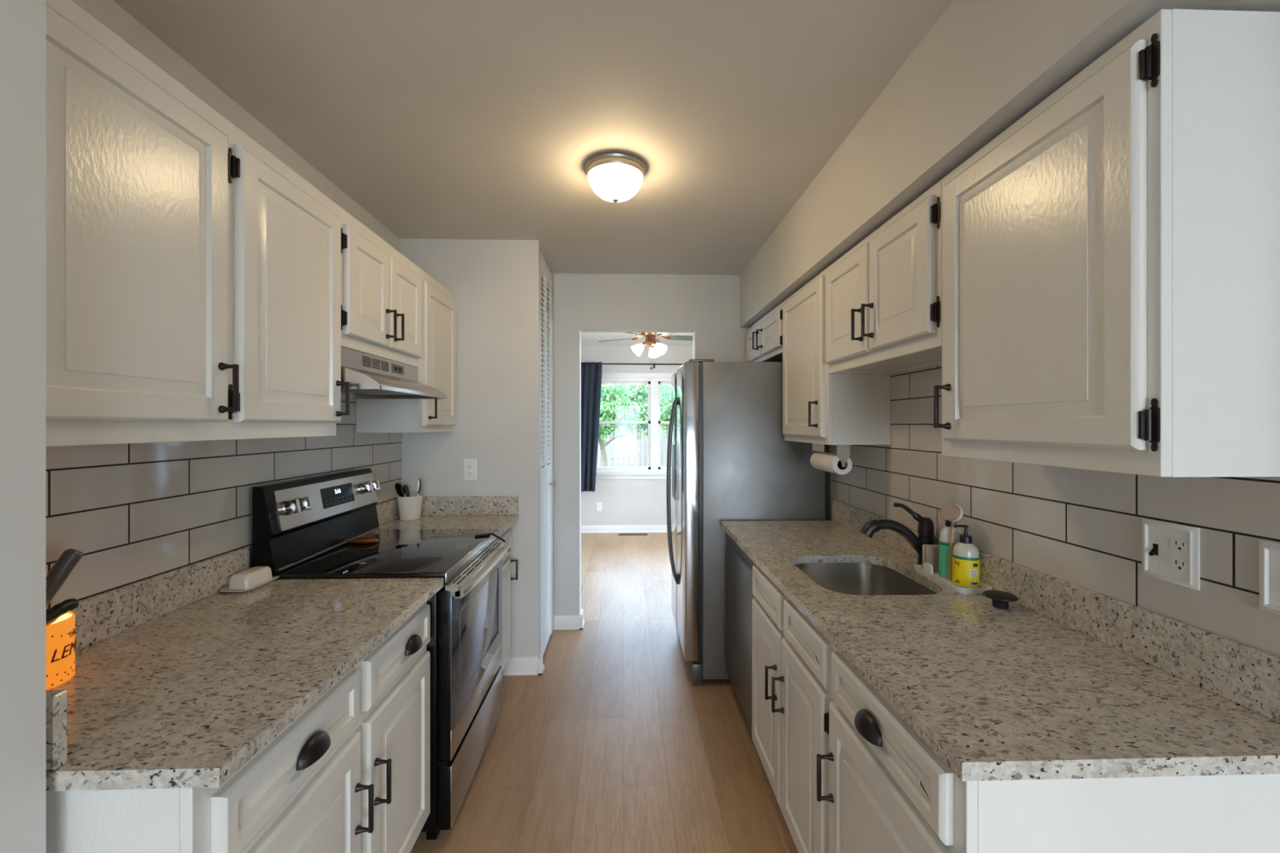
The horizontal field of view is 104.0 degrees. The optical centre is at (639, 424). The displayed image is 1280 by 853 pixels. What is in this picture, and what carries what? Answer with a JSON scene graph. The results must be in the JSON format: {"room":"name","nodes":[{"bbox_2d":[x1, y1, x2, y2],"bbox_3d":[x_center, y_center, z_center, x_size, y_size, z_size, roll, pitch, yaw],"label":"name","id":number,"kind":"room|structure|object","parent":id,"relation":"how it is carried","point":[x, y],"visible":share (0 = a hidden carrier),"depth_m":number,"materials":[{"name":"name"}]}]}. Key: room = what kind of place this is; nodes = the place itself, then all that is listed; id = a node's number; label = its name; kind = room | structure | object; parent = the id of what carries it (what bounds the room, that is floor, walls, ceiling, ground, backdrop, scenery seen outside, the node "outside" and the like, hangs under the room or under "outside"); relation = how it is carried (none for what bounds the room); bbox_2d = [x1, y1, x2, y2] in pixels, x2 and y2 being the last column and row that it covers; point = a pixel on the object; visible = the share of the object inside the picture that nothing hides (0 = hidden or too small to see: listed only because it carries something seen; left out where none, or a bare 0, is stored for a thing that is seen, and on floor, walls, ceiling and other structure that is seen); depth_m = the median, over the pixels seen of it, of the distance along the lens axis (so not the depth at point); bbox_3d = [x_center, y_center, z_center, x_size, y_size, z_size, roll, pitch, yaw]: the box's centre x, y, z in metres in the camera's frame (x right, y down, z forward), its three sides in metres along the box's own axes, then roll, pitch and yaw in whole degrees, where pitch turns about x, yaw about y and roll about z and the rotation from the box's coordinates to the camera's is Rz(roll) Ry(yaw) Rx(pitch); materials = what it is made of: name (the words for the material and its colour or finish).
{"room":"kitchen","nodes":[
{"label":"kitchen","id":0,"kind":"room"},
{"bbox_2d":[0,0,45,852],"bbox_3d":[-1.073,0.182,-1.458,0.560,2.495,4.355,0,0,-2],"label":"wall","id":1,"kind":"structure","parent":0,"point":[22,22],"depth_m":0.70,"materials":[{"name":"paint"}]},
{"bbox_2d":[72,0,399,568],"bbox_3d":[-1.399,0.182,1.783,0.120,2.495,2.145,0,0,-2],"label":"wall","id":2,"kind":"structure","parent":0,"point":[110,14],"depth_m":1.57,"materials":[{"name":"paint"}]},
{"bbox_2d":[45,547,248,770],"bbox_3d":[-1.097,0.460,1.205,0.418,0.112,0.936,0,0,-2],"label":"backsplash","id":3,"kind":"structure","parent":2,"relation":"attached to","point":[102,616],"depth_m":1.27,"materials":[{"name":"stone"}]},
{"bbox_2d":[45,0,349,446],"bbox_3d":[-1.131,-0.357,1.210,0.350,0.789,0.968,0,0,-2],"label":"upper cabinet","id":4,"kind":"object","parent":2,"relation":"attached to","point":[193,276],"visible":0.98,"depth_m":1.05,"materials":[{"name":"paint"}]},
{"bbox_2d":[45,393,401,611],"bbox_3d":[-1.333,0.040,1.785,0.012,0.780,2.141,0,0,-2],"label":"wall tiles","id":5,"kind":"structure","parent":2,"relation":"attached to","point":[135,513],"depth_m":1.40,"materials":[{"name":"white tile"}]},
{"bbox_2d":[336,204,421,367],"bbox_3d":[-1.158,-0.512,2.034,0.350,0.479,0.679,0,0,-2],"label":"upper cabinet","id":6,"kind":"object","parent":2,"relation":"attached to","point":[381,287],"visible":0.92,"depth_m":1.94,"materials":[{"name":"paint"}]},
{"bbox_2d":[341,346,447,399],"bbox_3d":[-1.112,-0.198,2.034,0.434,0.149,0.670,0,0,-2],"label":"range hood","id":7,"kind":"object","parent":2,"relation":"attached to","point":[369,376],"visible":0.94,"depth_m":1.95,"materials":[{"name":"silver metal"}]},
{"bbox_2d":[355,267,456,432],"bbox_3d":[-1.177,-0.357,2.615,0.350,0.789,0.482,0,0,-2],"label":"upper cabinet","id":8,"kind":"object","parent":2,"relation":"attached to","point":[437,369],"visible":0.58,"depth_m":2.47,"materials":[{"name":"paint"}]},
{"bbox_2d":[400,238,554,673],"bbox_3d":[-1.049,0.182,3.183,0.910,2.495,0.630,0,0,-2],"label":"wall","id":9,"kind":"structure","parent":0,"point":[495,285],"depth_m":2.88,"materials":[{"name":"paint"}]},
{"bbox_2d":[462,458,476,480],"bbox_3d":[-0.976,0.258,2.865,0.078,0.128,0.008,0,0,-2],"label":"wall outlet","id":10,"kind":"object","parent":9,"relation":"attached to","point":[469,465],"visible":1,"depth_m":2.86,"materials":[{"name":"white plastic"}]},
{"bbox_2d":[466,471,472,475],"bbox_3d":[-0.976,0.278,2.863,0.033,0.025,0.002,0,0,-2],"label":"receptacle","id":11,"kind":"object","parent":10,"relation":"attached to","point":[468,473],"depth_m":2.86,"materials":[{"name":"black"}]},
{"bbox_2d":[466,464,472,468],"bbox_3d":[-0.976,0.238,2.863,0.033,0.025,0.002,0,0,-2],"label":"receptacle","id":12,"kind":"object","parent":10,"relation":"attached to","point":[468,466],"depth_m":2.86,"materials":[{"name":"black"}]},
{"bbox_2d":[502,651,544,675],"bbox_3d":[-0.673,1.383,2.900,0.224,0.095,0.089,0,0,-2],"label":"baseboard","id":13,"kind":"structure","parent":9,"relation":"attached to","point":[526,665],"depth_m":2.87,"materials":[{"name":"paint"}]},
{"bbox_2d":[540,251,555,655],"bbox_3d":[-0.592,0.186,3.178,0.072,2.448,0.458,0,0,-2],"label":"door","id":14,"kind":"structure","parent":9,"relation":"in","point":[545,273],"depth_m":3.15,"materials":[{"name":"paint"}]},
{"bbox_2d":[113,0,952,345],"bbox_3d":[0.601,-1.115,1.510,5.500,0.100,10.580,0,0,-2],"label":"ceiling","id":15,"kind":"structure","parent":0,"point":[440,119],"depth_m":1.63,"materials":[{"name":"paint"}]},
{"bbox_2d":[585,151,645,202],"bbox_3d":[-0.101,-0.992,2.068,0.250,0.144,0.250,0,0,-2],"label":"ceiling light","id":16,"kind":"object","parent":15,"relation":"attached to","point":[613,176],"visible":1,"depth_m":1.99,"materials":[{"name":"white glass"}]},
{"bbox_2d":[598,332,693,369],"bbox_3d":[0.142,-0.826,5.331,1.188,0.478,1.193,0,0,-2],"label":"ceiling fan","id":17,"kind":"object","parent":15,"relation":"hanging from","point":[657,348],"visible":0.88,"depth_m":5.27,"materials":[{"name":"brown metal"}]},
{"bbox_2d":[553,608,584,630],"bbox_3d":[-0.504,1.383,3.563,0.204,0.095,0.144,0,0,-2],"label":"baseboard","id":18,"kind":"structure","parent":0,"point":[561,622],"depth_m":3.50,"materials":[{"name":"paint"}]},
{"bbox_2d":[409,532,798,852],"bbox_3d":[0.601,1.480,1.510,5.500,0.100,10.580,0,0,-2],"label":"floor","id":19,"kind":"structure","parent":0,"point":[614,748],"depth_m":2.21,"materials":[{"name":"brown wood"}]},
{"bbox_2d":[45,601,430,852],"bbox_3d":[-0.976,0.988,1.217,0.664,0.884,0.916,0,0,-2],"label":"base cabinet","id":20,"kind":"object","parent":19,"relation":"on","point":[350,773],"visible":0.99,"depth_m":1.06,"materials":[{"name":"paint"}]},
{"bbox_2d":[45,547,443,791],"bbox_3d":[-0.977,0.474,1.209,0.658,0.141,0.936,0,0,-2],"label":"countertop","id":21,"kind":"structure","parent":20,"relation":"on","point":[179,681],"depth_m":1.07,"materials":[{"name":"stone"}]},
{"bbox_2d":[45,611,75,690],"bbox_3d":[-1.206,0.453,0.989,0.121,0.126,0.121,0,0,-2],"label":"utensil crock","id":22,"kind":"object","parent":21,"relation":"on","point":[60,639],"visible":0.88,"depth_m":0.99,"materials":[{"name":"orange ceramic"}]},
{"bbox_2d":[45,578,48,587],"bbox_3d":[-1.188,0.393,0.975,0.024,0.186,0.046,0,0,38],"label":"ladle","id":23,"kind":"object","parent":22,"relation":"in","point":[46,580],"visible":0.06,"depth_m":0.99,"materials":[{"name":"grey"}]},
{"bbox_2d":[45,598,79,626],"bbox_3d":[-1.173,0.407,0.993,0.028,0.099,0.087,0,0,4],"label":"tongs","id":24,"kind":"object","parent":22,"relation":"in","point":[62,608],"visible":0.42,"depth_m":1.00,"materials":[{"name":"black plastic"}]},
{"bbox_2d":[45,548,82,609],"bbox_3d":[-1.200,0.372,1.017,0.030,0.230,0.089,0,0,39],"label":"serving spoon","id":25,"kind":"object","parent":22,"relation":"in","point":[69,558],"visible":0.56,"depth_m":1.02,"materials":[{"name":"grey"}]},
{"bbox_2d":[219,566,279,591],"bbox_3d":[-1.249,0.491,1.605,0.096,0.050,0.166,0,0,-2],"label":"butter dish","id":26,"kind":"object","parent":21,"relation":"on","point":[247,580],"visible":1,"depth_m":1.57,"materials":[{"name":"beige ceramic"}]},
{"bbox_2d":[252,468,511,839],"bbox_3d":[-0.952,0.819,2.046,0.718,1.222,0.724,0,0,-2],"label":"range","id":27,"kind":"object","parent":19,"relation":"on","point":[302,529],"visible":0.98,"depth_m":1.85,"materials":[{"name":"black metal"}]},
{"bbox_2d":[346,535,377,543],"bbox_3d":[-1.197,0.487,2.125,0.156,0.026,0.068,0,0,-2],"label":"wooden scoop","id":28,"kind":"object","parent":27,"relation":"on","point":[362,539],"visible":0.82,"depth_m":2.11,"materials":[{"name":"brown wood"}]},
{"bbox_2d":[358,535,375,537],"bbox_3d":[-1.162,0.475,2.126,0.068,0.002,0.052,0,0,-2],"label":"bowl","id":29,"kind":"object","parent":28,"relation":"on","point":[362,536],"depth_m":2.12,"materials":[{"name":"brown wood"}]},
{"bbox_2d":[271,528,497,579],"bbox_3d":[-0.978,0.512,2.045,0.609,0.023,0.724,0,0,-2],"label":"cooktop","id":30,"kind":"object","parent":27,"relation":"in","point":[415,553],"depth_m":1.91,"materials":[{"name":"black glass"}]},
{"bbox_2d":[499,528,517,671],"bbox_3d":[-1.018,0.988,2.638,0.672,0.884,0.447,0,0,-2],"label":"base cabinet","id":31,"kind":"object","parent":19,"relation":"on","point":[507,578],"visible":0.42,"depth_m":2.73,"materials":[{"name":"paint"}]},
{"bbox_2d":[376,496,518,536],"bbox_3d":[-1.021,0.476,2.638,0.662,0.137,0.452,0,0,-2],"label":"countertop","id":32,"kind":"structure","parent":31,"relation":"on","point":[500,513],"depth_m":2.82,"materials":[{"name":"stone"}]},
{"bbox_2d":[396,493,423,520],"bbox_3d":[-1.262,0.451,2.745,0.134,0.130,0.134,0,0,-2],"label":"cup","id":33,"kind":"object","parent":32,"relation":"on","point":[410,508],"visible":0.9,"depth_m":2.70,"materials":[{"name":"beige ceramic"}]},
{"bbox_2d":[395,483,404,497],"bbox_3d":[-1.302,0.406,2.731,0.070,0.182,0.016,0,0,-9],"label":"spatula","id":34,"kind":"object","parent":33,"relation":"in","point":[400,491],"visible":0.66,"depth_m":2.72,"materials":[{"name":"black plastic"}]},
{"bbox_2d":[403,484,409,497],"bbox_3d":[-1.282,0.413,2.755,0.042,0.168,0.024,0,0,-2],"label":"whisk","id":35,"kind":"object","parent":33,"relation":"in","point":[405,486],"visible":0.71,"depth_m":2.75,"materials":[{"name":"black plastic"}]},
{"bbox_2d":[416,478,421,496],"bbox_3d":[-1.218,0.395,2.737,0.040,0.203,0.022,0,0,-2],"label":"brush","id":36,"kind":"object","parent":33,"relation":"in","point":[419,482],"visible":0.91,"depth_m":2.73,"materials":[{"name":"white plastic"}]},
{"bbox_2d":[617,533,647,535],"bbox_3d":[-0.092,1.427,6.516,0.380,0.007,0.110,0,0,-2],"label":"floor vent","id":37,"kind":"object","parent":19,"relation":"in","point":[620,534],"visible":1,"depth_m":6.51,"materials":[{"name":"brown metal"}]},
{"bbox_2d":[725,533,755,731],"bbox_3d":[0.746,0.992,2.368,0.555,0.876,0.636,0,0,-2],"label":"dishwasher","id":38,"kind":"object","parent":19,"relation":"on","point":[740,596],"visible":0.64,"depth_m":2.37,"materials":[{"name":"black"}]},
{"bbox_2d":[666,359,825,685],"bbox_3d":[0.590,0.533,3.138,0.840,1.793,0.790,0,0,-2],"label":"refrigerator","id":39,"kind":"object","parent":19,"relation":"on","point":[732,460],"visible":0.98,"depth_m":2.74,"materials":[{"name":"metal"}]},
{"bbox_2d":[751,564,835,852],"bbox_3d":[0.754,0.988,1.665,0.657,0.884,0.758,0,0,-2],"label":"base cabinet","id":40,"kind":"object","parent":19,"relation":"on","point":[792,698],"visible":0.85,"depth_m":1.54,"materials":[{"name":"paint"}]},
{"bbox_2d":[720,499,1279,781],"bbox_3d":[0.775,0.474,1.734,0.628,0.141,1.920,0,0,-2],"label":"countertop","id":41,"kind":"structure","parent":40,"relation":"on","point":[1068,680],"depth_m":1.02,"materials":[{"name":"stone"}]},
{"bbox_2d":[795,562,937,595],"bbox_3d":[0.766,0.638,1.746,0.436,0.184,0.510,0,0,-2],"label":"sink","id":42,"kind":"object","parent":41,"relation":"in","point":[846,578],"visible":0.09,"depth_m":1.97,"materials":[{"name":"silver metal"}]},
{"bbox_2d":[860,502,933,564],"bbox_3d":[0.936,0.399,1.816,0.271,0.234,0.062,0,0,-2],"label":"faucet","id":43,"kind":"object","parent":41,"relation":"on","point":[926,525],"visible":0.93,"depth_m":1.80,"materials":[{"name":"black metal"}]},
{"bbox_2d":[914,562,992,594],"bbox_3d":[1.024,0.491,1.649,0.106,0.049,0.255,0,0,-2],"label":"soap tray","id":44,"kind":"object","parent":41,"relation":"on","point":[927,571],"visible":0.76,"depth_m":1.59,"materials":[{"name":"white plastic"}]},
{"bbox_2d":[922,544,938,572],"bbox_3d":[1.028,0.464,1.737,0.080,0.090,0.026,0,0,11],"label":"sponge","id":45,"kind":"object","parent":44,"relation":"on","point":[930,552],"visible":0.41,"depth_m":1.73,"materials":[{"name":"beige"}]},
{"bbox_2d":[938,510,961,580],"bbox_3d":[1.038,0.395,1.671,0.071,0.229,0.070,0,0,-2],"label":"soap bottle","id":46,"kind":"object","parent":44,"relation":"on","point":[944,533],"visible":0.43,"depth_m":1.66,"materials":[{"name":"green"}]},
{"bbox_2d":[940,502,963,579],"bbox_3d":[1.017,0.377,1.627,0.055,0.253,0.064,0,0,-2],"label":"dish brush","id":47,"kind":"object","parent":44,"relation":"on","point":[949,511],"visible":0.99,"depth_m":1.63,"materials":[{"name":"brown wood"}]},
{"bbox_2d":[951,524,979,587],"bbox_3d":[1.039,0.414,1.595,0.076,0.192,0.076,0,0,-2],"label":"soap bottle","id":48,"kind":"object","parent":44,"relation":"on","point":[965,555],"visible":0.99,"depth_m":1.57,"materials":[{"name":"beige plastic"}]},
{"bbox_2d":[970,563,977,575],"bbox_3d":[1.042,0.452,1.558,0.022,0.040,0.003,0,0,-6],"label":"print","id":49,"kind":"object","parent":48,"relation":"on","point":[974,566],"depth_m":1.56,"materials":[{"name":"white"}]},
{"bbox_2d":[982,590,1018,608],"bbox_3d":[1.022,0.497,1.419,0.082,0.038,0.082,0,0,-2],"label":"drain stopper","id":50,"kind":"object","parent":41,"relation":"on","point":[1000,599],"visible":1,"depth_m":1.40,"materials":[{"name":"black rubber"}]},
{"bbox_2d":[816,648,1279,852],"bbox_3d":[0.774,0.988,1.040,0.657,0.884,0.492,0,0,-2],"label":"base cabinet","id":51,"kind":"object","parent":19,"relation":"on","point":[890,792],"visible":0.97,"depth_m":0.80,"materials":[{"name":"paint"}]},
{"bbox_2d":[581,344,693,525],"bbox_3d":[-0.018,0.182,6.723,4.400,2.495,0.120,0,0,-2],"label":"wall","id":52,"kind":"structure","parent":0,"point":[624,501],"depth_m":6.66,"materials":[{"name":"paint"}]},
{"bbox_2d":[595,502,601,511],"bbox_3d":[-0.546,1.090,6.641,0.072,0.118,0.008,0,0,-2],"label":"wall outlet","id":53,"kind":"object","parent":52,"relation":"attached to","point":[598,505],"visible":1,"depth_m":6.64,"materials":[{"name":"white plastic"}]},
{"bbox_2d":[581,524,671,533],"bbox_3d":[-0.016,1.383,6.651,4.400,0.095,0.024,0,0,-2],"label":"baseboard","id":54,"kind":"structure","parent":52,"relation":"attached to","point":[616,528],"depth_m":6.64,"materials":[{"name":"paint"}]},
{"bbox_2d":[595,372,675,479],"bbox_3d":[0.193,0.013,6.700,1.920,1.425,0.160,0,0,-2],"label":"window","id":55,"kind":"structure","parent":52,"relation":"in","point":[654,470],"depth_m":6.67,"materials":[{"name":"paint"}]},
{"bbox_2d":[602,362,682,368],"bbox_3d":[0.185,-0.786,6.622,2.700,0.063,0.094,0,0,-2],"label":"curtain rod","id":56,"kind":"object","parent":52,"relation":"attached to","point":[654,363],"visible":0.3,"depth_m":6.57,"materials":[{"name":"black metal"}]},
{"bbox_2d":[581,361,602,491],"bbox_3d":[-0.801,0.024,6.498,0.620,1.680,0.077,0,0,-2],"label":"curtain","id":57,"kind":"object","parent":56,"relation":"hanging from","point":[591,372],"visible":0.43,"depth_m":6.50,"materials":[{"name":"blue fabric"}]},
{"bbox_2d":[554,273,749,614],"bbox_3d":[0.083,0.182,3.595,4.400,2.495,0.120,0,0,-2],"label":"wall","id":58,"kind":"structure","parent":0,"point":[707,307],"depth_m":3.52,"materials":[{"name":"paint"}]},
{"bbox_2d":[825,444,833,520],"bbox_3d":[2.164,0.182,2.011,2.143,2.495,3.180,0,0,-2],"label":"wall","id":59,"kind":"structure","parent":0,"point":[828,506],"depth_m":2.83,"materials":[{"name":"paint"}]},
{"bbox_2d":[746,301,784,361],"bbox_3d":[0.879,-0.540,3.141,0.328,0.276,0.822,0,0,-2],"label":"upper cabinet","id":60,"kind":"object","parent":59,"relation":"attached to","point":[764,339],"visible":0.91,"depth_m":3.03,"materials":[{"name":"paint"}]},
{"bbox_2d":[782,266,890,444],"bbox_3d":[0.902,-0.296,2.436,0.328,0.763,0.589,0,0,-2],"label":"upper cabinet","id":61,"kind":"object","parent":59,"relation":"attached to","point":[820,406],"visible":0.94,"depth_m":2.18,"materials":[{"name":"paint"}]},
{"bbox_2d":[812,443,850,466],"bbox_3d":[0.871,0.133,2.292,0.060,0.094,0.286,0,0,-2],"label":"paper towel holder","id":62,"kind":"object","parent":61,"relation":"attached to","point":[843,451],"visible":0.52,"depth_m":2.15,"materials":[{"name":"white plastic"}]},
{"bbox_2d":[810,451,852,475],"bbox_3d":[0.871,0.172,2.292,0.087,0.087,0.260,0,0,-2],"label":"paper towel roll","id":63,"kind":"object","parent":62,"relation":"hanging from","point":[824,461],"visible":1,"depth_m":2.22,"materials":[{"name":"white paper"}]},
{"bbox_2d":[825,179,942,373],"bbox_3d":[0.923,-0.448,1.761,0.328,0.460,0.759,0,0,-2],"label":"upper cabinet","id":64,"kind":"object","parent":59,"relation":"attached to","point":[883,295],"visible":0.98,"depth_m":1.64,"materials":[{"name":"paint"}]},
{"bbox_2d":[830,364,1279,656],"bbox_3d":[1.101,0.080,1.583,0.011,0.700,2.388,0,0,-2],"label":"wall tiles","id":65,"kind":"structure","parent":59,"relation":"attached to","point":[1081,527],"depth_m":1.25,"materials":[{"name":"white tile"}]},
{"bbox_2d":[1142,518,1199,590],"bbox_3d":[1.103,0.267,1.048,0.017,0.124,0.108,0,0,-2],"label":"switch plate","id":66,"kind":"object","parent":65,"relation":"attached to","point":[1171,552],"visible":1,"depth_m":1.04,"materials":[{"name":"white plastic"}]},
{"bbox_2d":[1171,557,1189,572],"bbox_3d":[1.106,0.287,1.024,0.002,0.025,0.033,0,0,-2],"label":"receptacle","id":67,"kind":"object","parent":66,"relation":"attached to","point":[1178,564],"depth_m":1.02,"materials":[{"name":"white plastic"}]},
{"bbox_2d":[1171,538,1189,552],"bbox_3d":[1.106,0.247,1.024,0.002,0.025,0.033,0,0,-2],"label":"receptacle","id":68,"kind":"object","parent":66,"relation":"attached to","point":[1178,545],"depth_m":1.02,"materials":[{"name":"white plastic"}]},
{"bbox_2d":[1259,540,1279,614],"bbox_3d":[1.114,0.269,0.841,0.010,0.124,0.116,0,0,-2],"label":"switch plate","id":69,"kind":"object","parent":65,"relation":"attached to","point":[1269,552],"visible":1,"depth_m":0.88,"materials":[{"name":"white plastic"}]},
{"bbox_2d":[833,499,1279,723],"bbox_3d":[1.082,0.460,1.744,0.014,0.112,1.920,0,0,-2],"label":"backsplash","id":70,"kind":"structure","parent":59,"relation":"attached to","point":[1248,677],"depth_m":1.10,"materials":[{"name":"stone"}]},
{"bbox_2d":[933,8,1279,476],"bbox_3d":[0.945,-0.296,1.099,0.328,0.763,0.564,0,0,-2],"label":"upper cabinet","id":71,"kind":"object","parent":59,"relation":"attached to","point":[1111,255],"visible":1,"depth_m":0.84,"materials":[{"name":"paint"}]},
{"bbox_2d":[739,0,1279,327],"bbox_3d":[0.927,-0.879,1.971,0.332,0.372,3.180,0,0,-2],"label":"soffit","id":72,"kind":"structure","parent":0,"point":[983,65],"depth_m":1.30,"materials":[{"name":"paint"}]},
{"label":"outside","id":73,"kind":"structure","parent":0,"visible":0},
{"bbox_2d":[611,452,635,466],"bbox_3d":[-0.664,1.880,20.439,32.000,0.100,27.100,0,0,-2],"label":"ground","id":74,"kind":"structure","parent":73,"point":[611,452],"depth_m":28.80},
{"bbox_2d":[598,383,643,466],"bbox_3d":[-0.838,0.328,10.648,1.967,3.020,2.129,0,0,-2],"label":"tree","id":75,"kind":"object","parent":74,"relation":"on","point":[611,399],"visible":0.44,"depth_m":10.31,"materials":[{"name":"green plant"}]},
{"bbox_2d":[596,438,671,466],"bbox_3d":[0.869,0.996,13.065,11.585,1.628,0.060,0,0,-2],"label":"fence","id":76,"kind":"object","parent":74,"relation":"on","point":[639,458],"visible":0.06,"depth_m":13.00,"materials":[{"name":"white wood"}]},
{"bbox_2d":[600,383,671,439],"bbox_3d":[-0.037,-0.021,16.290,3.118,3.715,2.882,0,0,-2],"label":"tree","id":77,"kind":"object","parent":74,"relation":"on","point":[640,391],"visible":0.22,"depth_m":15.79,"materials":[{"name":"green plant"}]},
{"bbox_2d":[604,417,668,466],"bbox_3d":[0.886,0.663,19.069,21.010,2.293,0.060,0,0,-2],"label":"fence","id":78,"kind":"object","parent":74,"relation":"on","point":[628,436],"visible":0.02,"depth_m":19.00,"materials":[{"name":"white wood"}]},
{"bbox_2d":[644,384,671,435],"bbox_3d":[1.061,0.309,11.468,1.920,3.058,1.800,0,0,-2],"label":"tree","id":79,"kind":"object","parent":74,"relation":"on","point":[665,399],"visible":0.19,"depth_m":11.34,"materials":[{"name":"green plant"}]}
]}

